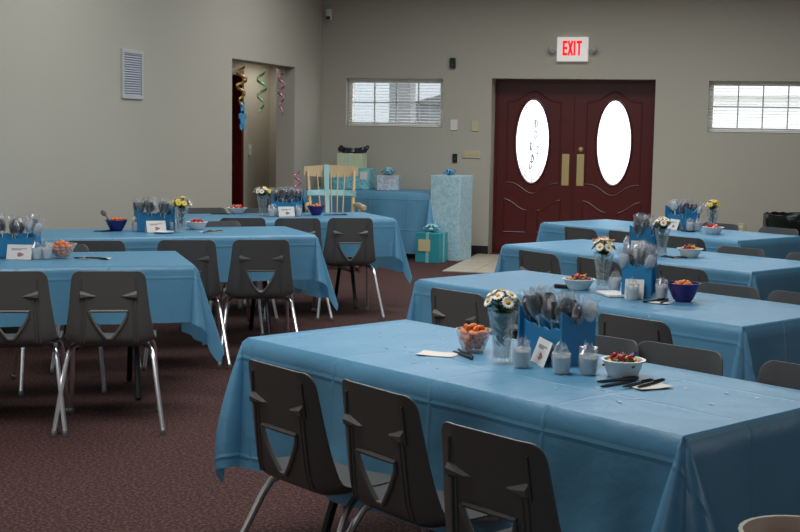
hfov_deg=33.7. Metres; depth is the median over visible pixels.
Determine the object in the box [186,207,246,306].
chair
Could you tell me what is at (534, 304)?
spoon
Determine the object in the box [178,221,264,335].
chair
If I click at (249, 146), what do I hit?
light switch
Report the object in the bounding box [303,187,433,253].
tablecloth
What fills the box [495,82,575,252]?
door
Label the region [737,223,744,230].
wall outlet
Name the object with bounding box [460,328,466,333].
snacks
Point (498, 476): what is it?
chair
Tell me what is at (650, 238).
caddy
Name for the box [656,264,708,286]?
chair
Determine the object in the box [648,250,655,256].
wrapped lollipop
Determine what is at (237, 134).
door
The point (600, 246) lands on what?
daisy
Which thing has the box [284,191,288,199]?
wrapped lollipop
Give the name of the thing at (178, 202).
flower
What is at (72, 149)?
wall
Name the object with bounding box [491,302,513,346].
greenery
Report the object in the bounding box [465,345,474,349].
snacks
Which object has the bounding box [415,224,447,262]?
gift
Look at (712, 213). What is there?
greenery
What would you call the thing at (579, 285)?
candy bowl
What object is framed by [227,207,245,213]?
candy bowl
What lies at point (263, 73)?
streamer
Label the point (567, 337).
caddy
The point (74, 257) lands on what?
pen
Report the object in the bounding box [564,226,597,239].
chair
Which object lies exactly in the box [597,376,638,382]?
pen
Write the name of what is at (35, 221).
wrapped lollipop
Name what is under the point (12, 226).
wrapped lollipop
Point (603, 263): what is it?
greenery
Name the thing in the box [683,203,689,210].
wrapped lollipop
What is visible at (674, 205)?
wrapped lollipop
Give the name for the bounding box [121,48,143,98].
air vent
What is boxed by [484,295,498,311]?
daisy
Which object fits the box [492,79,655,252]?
trim
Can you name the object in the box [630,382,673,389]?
napkin
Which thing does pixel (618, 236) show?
chair
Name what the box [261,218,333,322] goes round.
chair
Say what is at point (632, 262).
wrapped lollipop
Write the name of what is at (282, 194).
wrapped lollipop
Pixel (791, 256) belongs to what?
chair
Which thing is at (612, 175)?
ground
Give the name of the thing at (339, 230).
chair
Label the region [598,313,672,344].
chair
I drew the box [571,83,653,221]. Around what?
door
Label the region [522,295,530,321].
wrapped lollipop
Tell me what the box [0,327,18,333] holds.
baseboard
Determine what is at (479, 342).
snacks
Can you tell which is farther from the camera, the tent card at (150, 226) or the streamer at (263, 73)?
the streamer at (263, 73)
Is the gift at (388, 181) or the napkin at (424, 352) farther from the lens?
the gift at (388, 181)
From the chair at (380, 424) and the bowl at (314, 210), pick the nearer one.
the chair at (380, 424)
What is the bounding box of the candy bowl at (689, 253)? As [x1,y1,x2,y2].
[677,247,702,257]
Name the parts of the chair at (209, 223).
leg, leg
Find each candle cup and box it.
[31,247,41,259]
[42,247,51,258]
[132,222,136,231]
[268,209,274,216]
[295,208,301,215]
[512,346,530,368]
[552,352,570,374]
[579,353,597,375]
[609,277,620,290]
[623,242,628,250]
[626,285,638,299]
[655,284,667,298]
[686,222,693,229]
[694,222,701,230]
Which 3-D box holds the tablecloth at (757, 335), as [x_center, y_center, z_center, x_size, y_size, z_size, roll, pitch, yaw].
[0.990,0.392,6.092,0.963,0.536,2.163,-4,8,-41]
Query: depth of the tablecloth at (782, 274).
7.71 m
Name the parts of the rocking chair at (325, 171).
post, crest rail, post, arm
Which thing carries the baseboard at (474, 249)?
attached to the wall at (684, 46)
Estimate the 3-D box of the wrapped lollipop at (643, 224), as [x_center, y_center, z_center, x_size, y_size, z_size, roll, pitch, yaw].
[1.460,-0.202,7.947,0.039,0.213,0.077,6,8,39]
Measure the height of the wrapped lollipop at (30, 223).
0.207 m
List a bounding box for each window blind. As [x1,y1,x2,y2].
[348,78,442,126]
[708,81,799,132]
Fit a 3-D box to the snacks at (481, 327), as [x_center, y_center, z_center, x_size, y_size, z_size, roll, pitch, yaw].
[0.271,0.208,4.436,0.031,0.021,0.020,-2,7,-25]
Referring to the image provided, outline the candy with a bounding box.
[609,351,618,356]
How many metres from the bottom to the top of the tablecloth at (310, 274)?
0.528 m
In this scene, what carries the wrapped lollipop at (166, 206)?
in the caddy at (140, 218)
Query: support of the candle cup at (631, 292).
on the tablecloth at (757, 335)
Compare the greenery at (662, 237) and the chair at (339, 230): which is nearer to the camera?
the greenery at (662, 237)
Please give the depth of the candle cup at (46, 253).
7.15 m
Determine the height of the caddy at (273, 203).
0.174 m
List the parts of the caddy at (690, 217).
panel, panel, panel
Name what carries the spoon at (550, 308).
in the caddy at (567, 337)
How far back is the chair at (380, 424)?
3.60 m
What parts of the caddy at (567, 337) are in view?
panel, panel, panel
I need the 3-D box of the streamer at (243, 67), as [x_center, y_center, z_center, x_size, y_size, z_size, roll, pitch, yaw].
[-1.613,-1.849,13.440,0.122,0.486,0.120,2,6,14]
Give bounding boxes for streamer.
[236,60,247,107]
[257,70,266,112]
[278,66,284,114]
[294,171,300,191]
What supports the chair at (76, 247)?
on the floor
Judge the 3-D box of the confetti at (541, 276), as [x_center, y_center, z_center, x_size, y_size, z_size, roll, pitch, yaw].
[0.987,0.126,6.059,0.628,0.001,1.608,-4,8,-41]
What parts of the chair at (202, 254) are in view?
leg, leg, leg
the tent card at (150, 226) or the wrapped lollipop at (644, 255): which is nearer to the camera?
the wrapped lollipop at (644, 255)
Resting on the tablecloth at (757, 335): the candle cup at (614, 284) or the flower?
the candle cup at (614, 284)
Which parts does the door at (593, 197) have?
push plate, panel moulding, oval moulding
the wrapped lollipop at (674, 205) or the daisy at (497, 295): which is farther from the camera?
the wrapped lollipop at (674, 205)
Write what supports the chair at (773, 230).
on the floor
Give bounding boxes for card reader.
[452,154,456,161]
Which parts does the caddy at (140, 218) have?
panel, panel, panel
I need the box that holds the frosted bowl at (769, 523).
[738,515,799,531]
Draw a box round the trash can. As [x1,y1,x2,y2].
[763,211,799,235]
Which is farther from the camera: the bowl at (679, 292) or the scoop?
the scoop
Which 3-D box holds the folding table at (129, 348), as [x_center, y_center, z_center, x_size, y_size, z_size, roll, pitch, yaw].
[-2.110,0.341,7.152,1.840,0.735,0.720,-1,6,-17]
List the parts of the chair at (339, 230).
leg, leg, leg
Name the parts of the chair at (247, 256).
leg, leg, leg, leg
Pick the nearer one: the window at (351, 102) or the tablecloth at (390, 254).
the tablecloth at (390, 254)
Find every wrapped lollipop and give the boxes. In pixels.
[0,219,4,236]
[9,221,15,237]
[17,221,24,233]
[25,218,29,233]
[27,220,32,236]
[31,219,37,230]
[33,223,41,240]
[146,203,149,211]
[149,202,154,213]
[160,204,163,215]
[163,203,168,217]
[274,192,279,201]
[279,190,285,201]
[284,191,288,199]
[289,191,294,198]
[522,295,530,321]
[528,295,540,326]
[535,293,544,325]
[543,292,554,301]
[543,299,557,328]
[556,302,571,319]
[559,297,571,305]
[567,299,577,318]
[572,304,582,324]
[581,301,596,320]
[619,253,629,266]
[627,254,634,265]
[633,249,638,267]
[634,219,640,226]
[634,224,641,236]
[638,248,642,265]
[640,252,648,265]
[641,220,645,230]
[643,219,648,229]
[645,255,655,267]
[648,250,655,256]
[649,219,653,228]
[652,219,658,232]
[671,201,677,214]
[680,205,684,218]
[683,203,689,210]
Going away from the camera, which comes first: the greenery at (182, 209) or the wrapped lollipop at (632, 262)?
the wrapped lollipop at (632, 262)
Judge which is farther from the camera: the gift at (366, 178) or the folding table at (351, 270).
the gift at (366, 178)
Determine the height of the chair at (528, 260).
0.788 m
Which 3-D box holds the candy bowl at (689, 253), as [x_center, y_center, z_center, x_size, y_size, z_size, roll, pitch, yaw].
[1.726,-0.080,7.859,0.157,0.051,0.157,-3,7,-34]
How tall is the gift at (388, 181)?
0.270 m
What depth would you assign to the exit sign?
15.03 m
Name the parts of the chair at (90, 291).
leg, leg, leg, leg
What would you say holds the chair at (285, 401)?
on the floor
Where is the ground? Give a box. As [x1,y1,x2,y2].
[519,164,626,184]
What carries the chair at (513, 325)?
on the floor
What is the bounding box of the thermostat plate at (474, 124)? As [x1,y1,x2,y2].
[471,121,478,130]
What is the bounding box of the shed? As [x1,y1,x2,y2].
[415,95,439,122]
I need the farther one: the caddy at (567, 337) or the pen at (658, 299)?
the pen at (658, 299)
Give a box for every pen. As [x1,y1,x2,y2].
[74,257,98,258]
[453,350,473,359]
[458,349,473,357]
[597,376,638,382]
[600,378,636,386]
[622,378,653,386]
[637,378,664,387]
[642,298,665,301]
[660,256,686,257]
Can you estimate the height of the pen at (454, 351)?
0.011 m
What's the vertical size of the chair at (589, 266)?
0.788 m
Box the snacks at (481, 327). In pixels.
[477,325,484,329]
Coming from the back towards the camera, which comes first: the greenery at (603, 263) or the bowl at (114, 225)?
the bowl at (114, 225)
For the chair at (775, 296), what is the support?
on the floor
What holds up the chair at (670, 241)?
on the floor
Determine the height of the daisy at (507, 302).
0.054 m
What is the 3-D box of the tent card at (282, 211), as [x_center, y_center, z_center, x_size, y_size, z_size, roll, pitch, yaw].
[-0.927,-0.444,10.730,0.135,0.078,0.060,-1,7,-21]
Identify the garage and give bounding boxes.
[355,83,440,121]
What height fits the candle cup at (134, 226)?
0.109 m
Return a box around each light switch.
[248,145,251,155]
[450,120,457,129]
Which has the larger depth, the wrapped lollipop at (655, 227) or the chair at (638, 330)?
the wrapped lollipop at (655, 227)
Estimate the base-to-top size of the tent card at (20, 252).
0.078 m
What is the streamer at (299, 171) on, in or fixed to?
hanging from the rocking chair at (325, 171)
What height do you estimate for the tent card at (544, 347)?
0.078 m
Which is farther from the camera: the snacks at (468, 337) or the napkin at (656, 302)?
the napkin at (656, 302)
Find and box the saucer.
[153,230,174,233]
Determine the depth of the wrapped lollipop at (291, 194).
10.79 m
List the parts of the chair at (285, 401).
leg, leg, leg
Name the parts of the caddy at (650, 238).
panel, panel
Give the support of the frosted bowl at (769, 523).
on the tablecloth
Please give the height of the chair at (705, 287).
0.788 m
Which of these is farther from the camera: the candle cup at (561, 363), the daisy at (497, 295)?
the daisy at (497, 295)
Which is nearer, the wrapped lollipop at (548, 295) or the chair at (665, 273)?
the wrapped lollipop at (548, 295)
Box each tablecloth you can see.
[0,251,223,362]
[17,226,337,309]
[175,212,411,282]
[215,319,799,531]
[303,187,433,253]
[406,270,799,381]
[494,239,799,300]
[536,219,799,258]
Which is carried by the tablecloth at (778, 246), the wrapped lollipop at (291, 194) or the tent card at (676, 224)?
the tent card at (676, 224)
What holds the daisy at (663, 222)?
in the flower vase
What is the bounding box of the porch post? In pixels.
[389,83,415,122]
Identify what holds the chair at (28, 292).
on the floor
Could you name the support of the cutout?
hanging from the streamer at (243, 67)
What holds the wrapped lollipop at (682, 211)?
in the caddy at (690, 217)
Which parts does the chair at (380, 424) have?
leg, leg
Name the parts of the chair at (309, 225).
leg, leg, leg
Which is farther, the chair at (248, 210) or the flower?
the chair at (248, 210)
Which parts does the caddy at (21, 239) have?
panel, panel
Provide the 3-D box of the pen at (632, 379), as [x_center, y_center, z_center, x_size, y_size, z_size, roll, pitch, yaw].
[0.647,0.346,3.908,0.155,0.011,0.010,-4,8,-40]
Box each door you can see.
[232,68,243,206]
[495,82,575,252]
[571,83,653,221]
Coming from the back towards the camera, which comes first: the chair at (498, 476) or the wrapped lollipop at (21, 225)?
the wrapped lollipop at (21, 225)
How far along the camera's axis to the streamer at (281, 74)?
14.62 m
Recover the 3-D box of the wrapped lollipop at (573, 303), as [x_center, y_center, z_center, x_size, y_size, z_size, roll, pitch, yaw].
[0.549,0.182,4.243,0.054,0.215,0.057,6,8,39]
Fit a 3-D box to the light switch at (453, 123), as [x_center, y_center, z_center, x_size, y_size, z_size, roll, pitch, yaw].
[0.632,-1.657,15.502,0.085,0.125,0.024,2,6,14]
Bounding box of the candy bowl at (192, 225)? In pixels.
[186,221,206,229]
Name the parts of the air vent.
plate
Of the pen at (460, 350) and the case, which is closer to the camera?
the pen at (460, 350)
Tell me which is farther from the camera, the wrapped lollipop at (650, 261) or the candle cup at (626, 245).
the candle cup at (626, 245)
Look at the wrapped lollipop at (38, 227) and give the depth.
7.13 m
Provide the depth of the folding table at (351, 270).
10.85 m
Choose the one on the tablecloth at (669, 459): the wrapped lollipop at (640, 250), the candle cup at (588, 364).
the candle cup at (588, 364)
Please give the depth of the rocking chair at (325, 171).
14.05 m
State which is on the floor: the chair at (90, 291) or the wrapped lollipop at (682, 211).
the chair at (90, 291)
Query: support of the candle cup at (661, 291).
on the tablecloth at (757, 335)
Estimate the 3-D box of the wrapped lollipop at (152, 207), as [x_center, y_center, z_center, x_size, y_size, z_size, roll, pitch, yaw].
[-1.700,-0.361,9.016,0.058,0.213,0.064,-3,7,-30]
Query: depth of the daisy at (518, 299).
4.23 m
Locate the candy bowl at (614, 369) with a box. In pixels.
[601,355,645,377]
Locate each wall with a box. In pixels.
[0,0,322,235]
[232,61,269,207]
[269,0,799,253]
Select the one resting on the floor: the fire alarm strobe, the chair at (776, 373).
the chair at (776, 373)
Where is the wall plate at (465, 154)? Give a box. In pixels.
[462,151,479,157]
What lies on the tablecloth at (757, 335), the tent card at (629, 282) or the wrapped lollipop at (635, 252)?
the tent card at (629, 282)
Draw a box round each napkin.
[416,350,457,356]
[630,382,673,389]
[649,301,670,303]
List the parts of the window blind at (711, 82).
rail, head rail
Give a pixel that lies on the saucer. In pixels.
(164, 231)
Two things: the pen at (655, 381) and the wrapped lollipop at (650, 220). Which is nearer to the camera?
the pen at (655, 381)
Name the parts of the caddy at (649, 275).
panel, panel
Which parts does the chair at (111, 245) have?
leg, leg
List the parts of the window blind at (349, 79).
rail, head rail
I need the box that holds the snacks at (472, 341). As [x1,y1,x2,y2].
[467,339,474,344]
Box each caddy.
[0,232,40,258]
[134,206,174,231]
[269,195,301,215]
[517,302,595,365]
[621,255,656,298]
[629,225,658,251]
[665,205,699,229]
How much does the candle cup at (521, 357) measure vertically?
0.109 m
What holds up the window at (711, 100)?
in the wall at (684, 46)
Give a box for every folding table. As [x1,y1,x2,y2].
[64,281,271,349]
[126,346,141,399]
[321,500,337,531]
[335,257,357,307]
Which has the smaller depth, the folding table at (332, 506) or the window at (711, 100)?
the folding table at (332, 506)
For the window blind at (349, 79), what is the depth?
15.71 m
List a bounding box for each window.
[348,81,442,127]
[708,83,799,133]
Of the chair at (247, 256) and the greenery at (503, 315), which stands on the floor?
the chair at (247, 256)
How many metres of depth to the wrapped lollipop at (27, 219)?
7.23 m
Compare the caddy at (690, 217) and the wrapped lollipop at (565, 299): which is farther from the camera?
the caddy at (690, 217)
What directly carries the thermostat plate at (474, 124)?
attached to the wall at (684, 46)
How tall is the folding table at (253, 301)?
0.735 m
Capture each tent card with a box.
[6,244,33,259]
[145,221,165,232]
[277,207,294,216]
[531,337,556,367]
[624,279,643,298]
[631,240,644,250]
[667,219,682,229]
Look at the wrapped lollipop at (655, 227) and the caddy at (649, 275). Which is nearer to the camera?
the caddy at (649, 275)
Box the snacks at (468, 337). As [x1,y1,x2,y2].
[465,335,471,340]
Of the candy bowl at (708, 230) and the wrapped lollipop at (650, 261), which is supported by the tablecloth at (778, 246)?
the candy bowl at (708, 230)
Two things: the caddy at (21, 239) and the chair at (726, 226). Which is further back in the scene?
the chair at (726, 226)
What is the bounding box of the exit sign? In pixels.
[548,37,596,61]
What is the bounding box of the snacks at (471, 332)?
[468,330,474,336]
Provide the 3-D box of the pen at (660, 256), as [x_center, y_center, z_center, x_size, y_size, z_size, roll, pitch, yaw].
[1.618,-0.055,7.800,0.155,0.011,0.010,2,6,14]
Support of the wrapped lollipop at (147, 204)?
in the caddy at (140, 218)
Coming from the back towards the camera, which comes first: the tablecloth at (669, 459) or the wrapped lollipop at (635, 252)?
the wrapped lollipop at (635, 252)
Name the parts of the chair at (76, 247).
leg, leg, leg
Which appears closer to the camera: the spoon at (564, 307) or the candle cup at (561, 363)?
the candle cup at (561, 363)
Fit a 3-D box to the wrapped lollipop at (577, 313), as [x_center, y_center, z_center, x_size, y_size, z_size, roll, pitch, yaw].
[0.566,0.192,4.193,0.058,0.210,0.092,-1,6,-16]
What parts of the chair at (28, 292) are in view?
leg, leg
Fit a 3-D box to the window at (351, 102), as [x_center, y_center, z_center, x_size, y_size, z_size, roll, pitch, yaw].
[-0.040,-1.952,15.790,1.185,0.571,0.070,2,6,14]
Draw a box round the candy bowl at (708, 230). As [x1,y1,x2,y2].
[702,226,723,233]
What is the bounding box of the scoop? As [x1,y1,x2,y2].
[101,210,109,219]
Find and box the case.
[554,283,568,288]
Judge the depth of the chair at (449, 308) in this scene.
5.77 m
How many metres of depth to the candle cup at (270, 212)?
10.67 m
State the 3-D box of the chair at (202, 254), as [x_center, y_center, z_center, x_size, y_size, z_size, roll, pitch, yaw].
[-1.340,0.212,8.258,0.544,0.788,0.550,0,6,-11]
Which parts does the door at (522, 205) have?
panel moulding, oval moulding, push plate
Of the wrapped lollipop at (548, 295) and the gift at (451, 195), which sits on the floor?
the gift at (451, 195)
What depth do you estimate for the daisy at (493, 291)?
4.22 m
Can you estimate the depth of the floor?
6.26 m
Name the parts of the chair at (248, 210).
leg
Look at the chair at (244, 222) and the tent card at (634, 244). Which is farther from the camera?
the chair at (244, 222)
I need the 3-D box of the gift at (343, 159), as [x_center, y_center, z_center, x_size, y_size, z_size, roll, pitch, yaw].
[-0.561,-1.234,15.442,0.300,0.173,0.243,2,6,14]
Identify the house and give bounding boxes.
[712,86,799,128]
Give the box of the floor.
[0,252,499,531]
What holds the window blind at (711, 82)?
attached to the window at (711, 100)
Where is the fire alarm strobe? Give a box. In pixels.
[450,58,455,67]
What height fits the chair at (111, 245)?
0.788 m
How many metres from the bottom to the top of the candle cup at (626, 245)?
0.109 m
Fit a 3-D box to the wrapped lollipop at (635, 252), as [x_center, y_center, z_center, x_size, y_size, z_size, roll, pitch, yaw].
[1.080,-0.001,6.065,0.039,0.215,0.062,3,6,17]
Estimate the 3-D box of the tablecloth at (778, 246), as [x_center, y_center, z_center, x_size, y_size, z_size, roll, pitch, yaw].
[2.031,-0.019,10.088,0.976,0.537,2.162,-4,8,-40]
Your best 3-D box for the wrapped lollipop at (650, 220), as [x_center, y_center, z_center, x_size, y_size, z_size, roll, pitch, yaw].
[1.532,-0.209,8.078,0.062,0.213,0.042,-1,6,-18]
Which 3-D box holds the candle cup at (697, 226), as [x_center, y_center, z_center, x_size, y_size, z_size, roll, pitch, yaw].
[2.242,-0.322,9.930,0.062,0.109,0.062,-5,8,-42]
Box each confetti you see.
[327,332,757,403]
[501,276,781,318]
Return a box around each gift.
[333,168,375,189]
[337,153,366,167]
[377,167,400,190]
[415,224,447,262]
[430,169,472,260]
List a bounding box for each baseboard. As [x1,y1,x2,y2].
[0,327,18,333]
[471,245,487,253]
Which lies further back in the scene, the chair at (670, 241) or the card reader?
the card reader
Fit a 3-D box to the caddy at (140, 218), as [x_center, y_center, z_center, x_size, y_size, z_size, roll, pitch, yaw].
[-1.691,-0.328,9.085,0.256,0.174,0.130,-2,7,-23]
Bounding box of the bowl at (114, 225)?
[105,219,127,230]
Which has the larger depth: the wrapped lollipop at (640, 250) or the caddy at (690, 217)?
the caddy at (690, 217)
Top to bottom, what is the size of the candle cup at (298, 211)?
0.109 m
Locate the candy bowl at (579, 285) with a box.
[562,277,595,290]
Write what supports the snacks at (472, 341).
in the bowl
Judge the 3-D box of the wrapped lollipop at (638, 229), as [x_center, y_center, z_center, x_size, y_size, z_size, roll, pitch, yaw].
[1.425,-0.183,7.929,0.062,0.208,0.093,-1,6,-20]
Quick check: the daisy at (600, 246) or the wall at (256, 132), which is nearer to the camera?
the daisy at (600, 246)
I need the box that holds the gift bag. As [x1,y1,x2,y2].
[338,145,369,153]
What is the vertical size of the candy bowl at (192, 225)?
0.053 m
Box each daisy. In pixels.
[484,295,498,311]
[486,289,500,306]
[492,291,503,308]
[501,297,513,309]
[503,291,517,308]
[507,297,521,310]
[595,243,604,253]
[605,243,612,251]
[659,220,666,227]
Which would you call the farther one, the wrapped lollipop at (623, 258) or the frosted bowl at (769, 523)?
the wrapped lollipop at (623, 258)
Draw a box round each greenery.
[176,205,185,224]
[258,192,266,208]
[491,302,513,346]
[595,249,611,279]
[656,223,668,247]
[708,205,717,223]
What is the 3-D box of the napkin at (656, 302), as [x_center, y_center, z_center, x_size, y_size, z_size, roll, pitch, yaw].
[1.127,0.159,5.766,0.110,0.003,0.060,6,8,38]
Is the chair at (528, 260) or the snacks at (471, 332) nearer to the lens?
the snacks at (471, 332)
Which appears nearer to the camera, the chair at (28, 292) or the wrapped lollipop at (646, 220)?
the chair at (28, 292)
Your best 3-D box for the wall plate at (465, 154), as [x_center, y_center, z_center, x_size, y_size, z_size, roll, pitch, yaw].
[0.835,-1.310,15.487,0.210,0.085,0.024,2,6,14]
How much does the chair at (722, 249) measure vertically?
0.788 m
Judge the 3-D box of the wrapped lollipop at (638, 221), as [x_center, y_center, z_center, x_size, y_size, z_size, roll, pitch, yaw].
[1.437,-0.207,7.981,0.053,0.214,0.059,-1,6,-17]
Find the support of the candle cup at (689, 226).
on the tablecloth at (778, 246)
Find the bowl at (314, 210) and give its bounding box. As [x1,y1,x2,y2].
[307,205,324,214]
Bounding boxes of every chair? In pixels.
[0,271,68,436]
[11,244,106,396]
[49,240,141,373]
[50,271,165,437]
[142,240,231,370]
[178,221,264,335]
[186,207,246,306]
[208,218,278,321]
[217,240,298,368]
[219,208,293,308]
[240,359,428,531]
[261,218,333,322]
[304,165,366,268]
[311,218,385,320]
[342,379,497,531]
[431,287,491,334]
[441,421,560,531]
[509,300,559,338]
[519,250,560,274]
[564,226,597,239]
[577,257,621,281]
[595,335,638,356]
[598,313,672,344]
[609,230,628,242]
[638,341,722,375]
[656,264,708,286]
[664,235,705,250]
[697,282,758,299]
[701,222,738,230]
[716,246,764,256]
[757,360,799,389]
[758,227,798,235]
[767,290,799,304]
[785,252,799,260]
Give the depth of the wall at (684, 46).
15.07 m
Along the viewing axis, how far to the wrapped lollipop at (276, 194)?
10.79 m
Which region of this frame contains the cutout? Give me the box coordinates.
[238,102,246,129]
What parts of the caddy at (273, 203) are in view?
panel, panel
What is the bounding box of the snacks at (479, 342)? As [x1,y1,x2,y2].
[475,340,483,345]
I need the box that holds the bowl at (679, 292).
[666,281,700,301]
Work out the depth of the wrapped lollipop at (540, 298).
4.32 m
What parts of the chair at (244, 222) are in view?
leg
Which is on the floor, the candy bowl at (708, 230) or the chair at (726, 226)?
the chair at (726, 226)
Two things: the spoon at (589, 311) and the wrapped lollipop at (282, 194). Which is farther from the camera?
the wrapped lollipop at (282, 194)
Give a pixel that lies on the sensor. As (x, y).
(328, 11)
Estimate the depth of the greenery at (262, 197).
10.77 m
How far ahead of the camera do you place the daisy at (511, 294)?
4.20 m
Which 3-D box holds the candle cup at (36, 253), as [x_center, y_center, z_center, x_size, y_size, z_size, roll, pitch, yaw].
[-1.966,-0.092,7.136,0.062,0.109,0.062,-3,8,-35]
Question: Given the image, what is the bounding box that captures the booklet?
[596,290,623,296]
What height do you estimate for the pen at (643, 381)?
0.011 m
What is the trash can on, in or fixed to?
on the floor
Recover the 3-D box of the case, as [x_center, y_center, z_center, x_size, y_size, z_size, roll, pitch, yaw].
[0.773,0.095,6.237,0.090,0.018,0.030,4,7,28]
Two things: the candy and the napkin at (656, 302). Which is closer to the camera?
the candy
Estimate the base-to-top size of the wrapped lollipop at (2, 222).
0.212 m
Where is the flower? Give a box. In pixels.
[176,200,181,207]
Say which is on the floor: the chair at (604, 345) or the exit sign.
the chair at (604, 345)
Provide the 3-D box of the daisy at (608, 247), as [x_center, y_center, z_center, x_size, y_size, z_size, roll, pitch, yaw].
[0.969,-0.079,6.203,0.045,0.058,0.069,-1,7,-21]
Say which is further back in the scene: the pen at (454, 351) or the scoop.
the scoop
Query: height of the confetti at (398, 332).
0.001 m
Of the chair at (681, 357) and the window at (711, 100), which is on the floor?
the chair at (681, 357)
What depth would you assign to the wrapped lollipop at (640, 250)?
6.09 m
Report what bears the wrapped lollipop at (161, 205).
in the caddy at (140, 218)
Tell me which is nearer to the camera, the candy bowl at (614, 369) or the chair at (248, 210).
the candy bowl at (614, 369)
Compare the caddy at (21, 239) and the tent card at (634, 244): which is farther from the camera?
the tent card at (634, 244)
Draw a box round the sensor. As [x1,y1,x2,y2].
[326,9,331,20]
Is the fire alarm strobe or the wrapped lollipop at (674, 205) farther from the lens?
the fire alarm strobe

